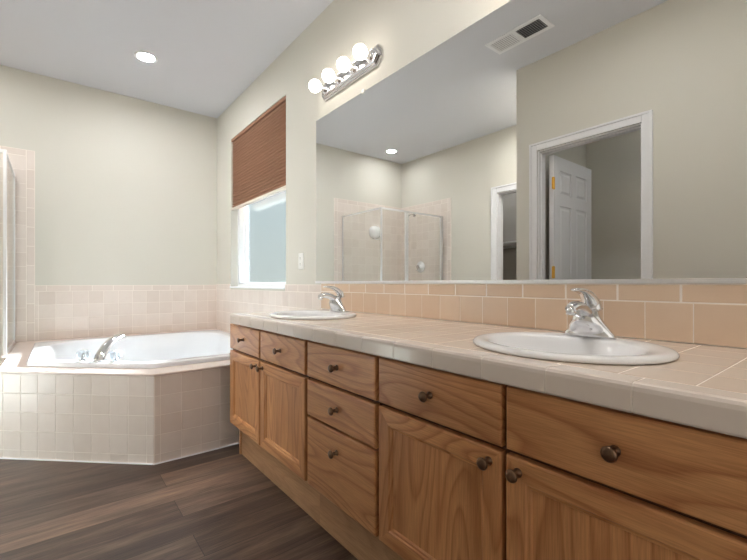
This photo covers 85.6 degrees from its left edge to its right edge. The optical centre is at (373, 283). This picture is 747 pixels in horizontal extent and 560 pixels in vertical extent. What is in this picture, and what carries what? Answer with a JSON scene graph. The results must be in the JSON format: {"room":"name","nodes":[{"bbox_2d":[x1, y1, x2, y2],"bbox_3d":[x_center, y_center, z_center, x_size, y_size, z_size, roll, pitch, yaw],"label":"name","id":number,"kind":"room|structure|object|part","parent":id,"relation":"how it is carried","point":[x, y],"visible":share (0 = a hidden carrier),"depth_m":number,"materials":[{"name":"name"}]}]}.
{"room":"bathroom","nodes":[
{"label":"bathroom","id":0,"kind":"room"},
{"bbox_2d":[0,65,216,340],"bbox_3d":[-2.768,-0.404,3.570,3.011,2.742,0.138,0,0,-38],"label":"wall","id":1,"kind":"structure","parent":0,"point":[126,187],"depth_m":3.75,"materials":[{"name":"grey paint"}]},
{"bbox_2d":[0,146,215,366],"bbox_3d":[-2.739,-0.109,3.500,2.679,2.014,0.009,0,0,-38],"label":"tiled wall","id":2,"kind":"structure","parent":1,"relation":"attached to","point":[42,312],"depth_m":3.52,"materials":[{"name":"white tile"}]},
{"bbox_2d":[0,0,333,117],"bbox_3d":[-1.438,-1.817,1.040,4.262,0.082,5.754,0,0,-38],"label":"ceiling","id":3,"kind":"structure","parent":0,"point":[208,53],"depth_m":2.97,"materials":[{"name":"white paint"}]},
{"bbox_2d":[134,51,157,62],"bbox_3d":[-1.785,-1.772,3.161,0.164,0.007,0.164,0,0,-38],"label":"recessed light","id":4,"kind":"object","parent":3,"relation":"in","point":[147,57],"visible":1,"depth_m":3.16,"materials":[{"name":"white ceramic"}]},
{"bbox_2d":[0,444,357,559],"bbox_3d":[-1.438,1.008,1.040,4.262,0.082,5.754,0,0,-38],"label":"floor","id":5,"kind":"structure","parent":0,"point":[217,504],"depth_m":1.69,"materials":[{"name":"brown wood"}]},
{"bbox_2d":[0,149,15,364],"bbox_3d":[-3.099,0.038,2.656,1.066,1.858,0.866,0,0,-38],"label":"shower enclosure","id":6,"kind":"object","parent":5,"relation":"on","point":[6,351],"visible":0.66,"depth_m":2.68,"materials":[{"name":"clear glass"}]},
{"bbox_3d":[-2.456,-0.204,2.686,0.019,1.374,0.019,0,0,-38],"label":"post","id":7,"kind":"part","parent":6,"relation":"part of","materials":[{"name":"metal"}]},
{"bbox_3d":[-2.703,-0.880,2.998,0.013,0.022,0.778,0,0,-38],"label":"rail","id":8,"kind":"part","parent":6,"relation":"part of","materials":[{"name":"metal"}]},
{"bbox_3d":[-2.703,0.473,2.998,0.013,0.019,0.778,0,0,-38],"label":"rail","id":9,"kind":"part","parent":6,"relation":"part of","materials":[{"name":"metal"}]},
{"bbox_2d":[0,328,238,464],"bbox_3d":[-1.687,0.726,3.027,1.613,0.484,2.037,0,0,-38],"label":"tub deck","id":10,"kind":"object","parent":5,"relation":"on","point":[138,416],"visible":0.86,"depth_m":2.20,"materials":[{"name":"white tile"}]},
{"bbox_2d":[27,330,232,368],"bbox_3d":[-1.619,0.673,2.965,1.398,0.431,1.522,0,0,-38],"label":"bathtub","id":11,"kind":"object","parent":10,"relation":"in","point":[148,351],"visible":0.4,"depth_m":3.39,"materials":[{"name":"white ceramic"}]},
{"bbox_2d":[76,334,126,362],"bbox_3d":[-1.593,0.389,2.430,0.268,0.148,0.235,0,0,5],"label":"tub faucet","id":12,"kind":"object","parent":11,"relation":"on","point":[101,354],"visible":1,"depth_m":2.36,"materials":[{"name":"silver metal"}]},
{"bbox_3d":[-1.697,0.433,2.359,0.053,0.048,0.053,0,0,-38],"label":"handle","id":13,"kind":"part","parent":12,"relation":"part of","materials":[{"name":"silver metal"}]},
{"bbox_3d":[-1.697,0.415,2.359,0.068,0.047,0.068,0,0,-16],"label":"clear knob","id":14,"kind":"part","parent":12,"relation":"part of","materials":[{"name":"white plastic"}]},
{"bbox_3d":[-1.597,0.389,2.433,0.072,0.148,0.230,0,0,2],"label":"spout","id":15,"kind":"part","parent":12,"relation":"part of","materials":[{"name":"silver metal"}]},
{"bbox_3d":[-1.502,0.433,2.341,0.053,0.048,0.053,0,0,-38],"label":"handle","id":16,"kind":"part","parent":12,"relation":"part of","materials":[{"name":"silver metal"}]},
{"bbox_2d":[230,323,319,524],"bbox_3d":[-0.312,0.592,2.092,0.636,0.749,0.873,0,0,-38],"label":"vanity cabinet","id":17,"kind":"object","parent":5,"relation":"on","point":[269,377],"visible":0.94,"depth_m":1.83,"materials":[{"name":"brown wood"}]},
{"bbox_3d":[-0.543,0.873,2.455,0.549,0.187,0.016,0,0,-38],"label":"panel","id":18,"kind":"part","parent":17,"relation":"part of","materials":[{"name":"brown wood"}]},
{"bbox_3d":[-0.665,0.575,2.101,0.009,0.292,0.295,0,0,-38],"label":"door panel","id":19,"kind":"part","parent":17,"relation":"part of","materials":[{"name":"brown wood"}]},
{"bbox_3d":[-0.668,0.293,2.099,0.019,0.136,0.409,0,0,-38],"label":"drawer","id":20,"kind":"part","parent":17,"relation":"part of","materials":[{"name":"brown wood"}]},
{"bbox_3d":[-0.668,0.575,2.099,0.019,0.406,0.409,0,0,-38],"label":"door","id":21,"kind":"part","parent":17,"relation":"part of","materials":[{"name":"brown wood"}]},
{"bbox_3d":[-0.535,0.401,1.889,0.033,0.028,0.028,0,0,-38],"label":"knob","id":22,"kind":"part","parent":17,"relation":"part of","materials":[{"name":"brown metal"}]},
{"bbox_3d":[-0.513,0.499,1.933,0.019,0.562,0.873,0,0,-38],"label":"frame","id":23,"kind":"part","parent":17,"relation":"part of","materials":[{"name":"brown wood"}]},
{"bbox_3d":[-0.419,0.293,1.742,0.033,0.028,0.028,0,0,-38],"label":"knob","id":24,"kind":"part","parent":17,"relation":"part of","materials":[{"name":"brown metal"}]},
{"bbox_3d":[-0.395,0.575,1.760,0.009,0.292,0.322,0,0,-38],"label":"door panel","id":25,"kind":"part","parent":17,"relation":"part of","materials":[{"name":"brown wood"}]},
{"bbox_3d":[-0.398,0.293,1.758,0.019,0.136,0.436,0,0,-38],"label":"drawer","id":26,"kind":"part","parent":17,"relation":"part of","materials":[{"name":"brown wood"}]},
{"bbox_3d":[-0.398,0.575,1.758,0.019,0.406,0.436,0,0,-38],"label":"door","id":27,"kind":"part","parent":17,"relation":"part of","materials":[{"name":"brown wood"}]},
{"bbox_2d":[308,341,392,559],"bbox_3d":[0.097,0.592,1.577,0.636,0.749,0.443,0,0,-38],"label":"base cabinet","id":28,"kind":"object","parent":5,"relation":"on","point":[343,384],"visible":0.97,"depth_m":1.37,"materials":[{"name":"brown wood"}]},
{"bbox_3d":[-0.140,0.589,1.390,0.033,0.028,0.028,0,0,-38],"label":"knob","id":29,"kind":"part","parent":28,"relation":"part of","materials":[{"name":"brown metal"}]},
{"bbox_3d":[-0.140,0.440,1.390,0.033,0.028,0.028,0,0,-38],"label":"knob","id":30,"kind":"part","parent":28,"relation":"part of","materials":[{"name":"brown metal"}]},
{"bbox_3d":[-0.140,0.293,1.390,0.033,0.028,0.028,0,0,-38],"label":"knob","id":31,"kind":"part","parent":28,"relation":"part of","materials":[{"name":"brown metal"}]},
{"bbox_3d":[-0.119,0.647,1.406,0.019,0.261,0.424,0,0,-38],"label":"drawer","id":32,"kind":"part","parent":28,"relation":"part of","materials":[{"name":"brown wood"}]},
{"bbox_3d":[-0.119,0.440,1.406,0.019,0.137,0.424,0,0,-38],"label":"drawer","id":33,"kind":"part","parent":28,"relation":"part of","materials":[{"name":"brown wood"}]},
{"bbox_3d":[-0.119,0.293,1.406,0.019,0.136,0.424,0,0,-38],"label":"drawer","id":34,"kind":"part","parent":28,"relation":"part of","materials":[{"name":"brown wood"}]},
{"bbox_3d":[-0.104,0.499,1.417,0.019,0.562,0.443,0,0,-38],"label":"frame","id":35,"kind":"part","parent":28,"relation":"part of","materials":[{"name":"brown wood"}]},
{"bbox_2d":[379,357,746,559],"bbox_3d":[0.511,0.592,1.054,0.636,0.749,0.892,0,0,-38],"label":"vanity cabinet","id":36,"kind":"object","parent":5,"relation":"on","point":[470,468],"visible":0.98,"depth_m":0.82,"materials":[{"name":"brown wood"}]},
{"bbox_3d":[0.134,0.293,1.044,0.033,0.028,0.028,0,0,-38],"label":"knob","id":37,"kind":"part","parent":36,"relation":"part of","materials":[{"name":"brown metal"}]},
{"bbox_3d":[0.158,0.575,1.062,0.009,0.292,0.313,0,0,-38],"label":"door panel","id":38,"kind":"part","parent":36,"relation":"part of","materials":[{"name":"brown wood"}]},
{"bbox_3d":[0.155,0.293,1.060,0.019,0.136,0.427,0,0,-38],"label":"drawer","id":39,"kind":"part","parent":36,"relation":"part of","materials":[{"name":"brown wood"}]},
{"bbox_3d":[0.155,0.575,1.060,0.019,0.406,0.427,0,0,-38],"label":"door","id":40,"kind":"part","parent":36,"relation":"part of","materials":[{"name":"brown wood"}]},
{"bbox_3d":[0.248,0.401,0.900,0.033,0.028,0.028,0,0,-38],"label":"knob","id":41,"kind":"part","parent":36,"relation":"part of","materials":[{"name":"brown metal"}]},
{"bbox_2d":[230,309,746,438],"bbox_3d":[0.138,0.191,1.533,0.613,0.052,2.190,0,0,-38],"label":"countertop","id":42,"kind":"structure","parent":36,"relation":"on","point":[705,388],"depth_m":0.83,"materials":[{"name":"white tile"}]},
{"bbox_2d":[269,310,355,319],"bbox_3d":[-0.305,0.228,2.039,0.418,0.156,0.476,0,0,-38],"label":"sink","id":43,"kind":"object","parent":42,"relation":"in","point":[297,314],"visible":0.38,"depth_m":2.04,"materials":[{"name":"white ceramic"}]},
{"bbox_2d":[318,286,345,311],"bbox_3d":[-0.224,0.081,2.144,0.146,0.138,0.127,0,0,-10],"label":"sink faucet","id":44,"kind":"object","parent":42,"relation":"on","point":[336,304],"visible":1,"depth_m":2.11,"materials":[{"name":"silver metal"}]},
{"bbox_3d":[-0.229,0.085,2.120,0.130,0.074,0.048,0,0,-38],"label":"spout","id":45,"kind":"part","parent":44,"relation":"part of","materials":[{"name":"silver metal"}]},
{"bbox_3d":[-0.211,0.046,2.134,0.130,0.066,0.059,0,0,-38],"label":"lever handle","id":46,"kind":"part","parent":44,"relation":"part of","materials":[{"name":"silver metal"}]},
{"bbox_2d":[473,332,679,364],"bbox_3d":[0.490,0.228,1.036,0.418,0.156,0.476,0,0,-38],"label":"sink","id":47,"kind":"object","parent":42,"relation":"in","point":[538,345],"visible":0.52,"depth_m":1.03,"materials":[{"name":"white ceramic"}]},
{"bbox_2d":[563,288,615,338],"bbox_3d":[0.577,0.081,1.135,0.146,0.138,0.127,0,0,-10],"label":"sink faucet","id":48,"kind":"object","parent":42,"relation":"on","point":[586,321],"visible":1,"depth_m":1.11,"materials":[{"name":"silver metal"}]},
{"bbox_3d":[0.571,0.085,1.111,0.130,0.074,0.048,0,0,-38],"label":"spout","id":49,"kind":"part","parent":48,"relation":"part of","materials":[{"name":"silver metal"}]},
{"bbox_3d":[0.589,0.046,1.125,0.130,0.066,0.059,0,0,-38],"label":"lever handle","id":50,"kind":"part","parent":48,"relation":"part of","materials":[{"name":"silver metal"}]},
{"bbox_3d":[0.293,0.401,0.843,0.033,0.028,0.028,0,0,-38],"label":"knob","id":51,"kind":"part","parent":36,"relation":"part of","materials":[{"name":"brown metal"}]},
{"bbox_3d":[0.410,0.293,0.696,0.033,0.028,0.028,0,0,-38],"label":"knob","id":52,"kind":"part","parent":36,"relation":"part of","materials":[{"name":"brown metal"}]},
{"bbox_3d":[0.434,0.575,0.714,0.009,0.292,0.323,0,0,-38],"label":"door panel","id":53,"kind":"part","parent":36,"relation":"part of","materials":[{"name":"brown wood"}]},
{"bbox_3d":[0.431,0.575,0.712,0.019,0.406,0.437,0,0,-38],"label":"door","id":54,"kind":"part","parent":36,"relation":"part of","materials":[{"name":"brown wood"}]},
{"bbox_3d":[0.431,0.293,0.712,0.019,0.136,0.437,0,0,-38],"label":"drawer","id":55,"kind":"part","parent":36,"relation":"part of","materials":[{"name":"brown wood"}]},
{"bbox_2d":[217,0,745,348],"bbox_3d":[0.086,-0.404,2.248,0.179,2.742,5.479,0,0,-38],"label":"wall","id":56,"kind":"structure","parent":0,"point":[405,30],"depth_m":2.76,"materials":[{"name":"grey paint"}]},
{"bbox_2d":[230,190,285,288],"bbox_3d":[-0.976,-0.692,3.572,0.186,1.475,1.209,0,0,-38],"label":"window","id":57,"kind":"structure","parent":56,"relation":"in","point":[262,223],"depth_m":3.70,"materials":[{"name":"glass"}]},
{"bbox_3d":[-1.017,0.038,3.539,0.080,0.015,1.206,0,0,-38],"label":"sill","id":58,"kind":"part","parent":57,"relation":"part of","materials":[{"name":"white plastic"}]},
{"bbox_3d":[-0.937,-0.692,3.602,0.033,1.393,1.126,0,0,-38],"label":"sash","id":59,"kind":"part","parent":57,"relation":"part of","materials":[{"name":"white plastic"}]},
{"bbox_3d":[-0.937,-0.685,3.602,0.004,1.352,1.071,0,0,-38],"label":"pane","id":60,"kind":"part","parent":57,"relation":"part of","materials":[{"name":"clear glass"}]},
{"bbox_2d":[231,95,285,209],"bbox_3d":[-1.017,-1.075,3.539,0.052,0.701,1.203,0,0,-38],"label":"window blind","id":61,"kind":"object","parent":56,"relation":"attached to","point":[259,150],"visible":0.81,"depth_m":3.45,"materials":[{"name":"brown fabric"}]},
{"bbox_3d":[-1.021,-1.412,3.535,0.041,0.028,1.203,0,0,-38],"label":"head rail","id":62,"kind":"part","parent":61,"relation":"part of","materials":[{"name":"brown fabric"}]},
{"bbox_3d":[-1.021,-0.736,3.536,0.034,0.022,1.203,0,0,-38],"label":"rail","id":63,"kind":"part","parent":61,"relation":"part of","materials":[{"name":"beige"}]},
{"bbox_2d":[216,284,321,331],"bbox_3d":[-1.013,0.246,3.487,0.009,0.476,2.172,0,0,-38],"label":"tiled wall","id":64,"kind":"structure","parent":56,"relation":"attached to","point":[229,301],"depth_m":3.37,"materials":[{"name":"white tile"}]},
{"bbox_2d":[298,253,303,269],"bbox_3d":[-0.515,-0.155,2.855,0.009,0.116,0.072,0,0,-38],"label":"wall outlet","id":65,"kind":"object","parent":56,"relation":"attached to","point":[300,255],"visible":1,"depth_m":2.85,"materials":[{"name":"white plastic"}]},
{"bbox_2d":[309,43,382,100],"bbox_3d":[-0.194,-1.229,2.345,0.139,0.114,0.610,0,0,-38],"label":"vanity light","id":66,"kind":"object","parent":56,"relation":"attached to","point":[367,61],"visible":1,"depth_m":2.29,"materials":[{"name":"silver metal"}]},
{"bbox_2d":[309,79,326,93],"bbox_3d":[-0.351,-1.229,2.521,0.113,0.078,0.078,0,0,-38],"label":"bulb","id":67,"kind":"object","parent":66,"relation":"attached to","point":[315,86],"depth_m":2.49,"materials":[{"name":"white glass"}]},
{"bbox_2d":[322,68,340,84],"bbox_3d":[-0.253,-1.229,2.398,0.113,0.078,0.078,0,0,-38],"label":"bulb","id":68,"kind":"object","parent":66,"relation":"attached to","point":[328,75],"depth_m":2.37,"materials":[{"name":"white glass"}]},
{"bbox_2d":[336,57,356,73],"bbox_3d":[-0.156,-1.229,2.275,0.113,0.078,0.078,0,0,-38],"label":"bulb","id":69,"kind":"object","parent":66,"relation":"attached to","point":[343,64],"depth_m":2.25,"materials":[{"name":"white glass"}]},
{"bbox_2d":[353,43,373,62],"bbox_3d":[-0.058,-1.229,2.152,0.113,0.078,0.078,0,0,-38],"label":"bulb","id":70,"kind":"object","parent":66,"relation":"attached to","point":[360,52],"depth_m":2.13,"materials":[{"name":"white glass"}]},
{"bbox_2d":[315,0,746,283],"bbox_3d":[0.344,-0.547,1.768,0.012,1.096,2.343,0,0,-38],"label":"wall mirror","id":71,"kind":"object","parent":56,"relation":"attached to","point":[541,141],"visible":1,"depth_m":1.42,"materials":[{"name":"mirror"}]},
{"bbox_2d":[321,284,746,348],"bbox_3d":[0.360,0.083,1.751,0.009,0.163,2.255,0,0,-38],"label":"backsplash","id":72,"kind":"structure","parent":56,"relation":"attached to","point":[706,314],"depth_m":1.37,"materials":[{"name":"beige tile"}]}
]}

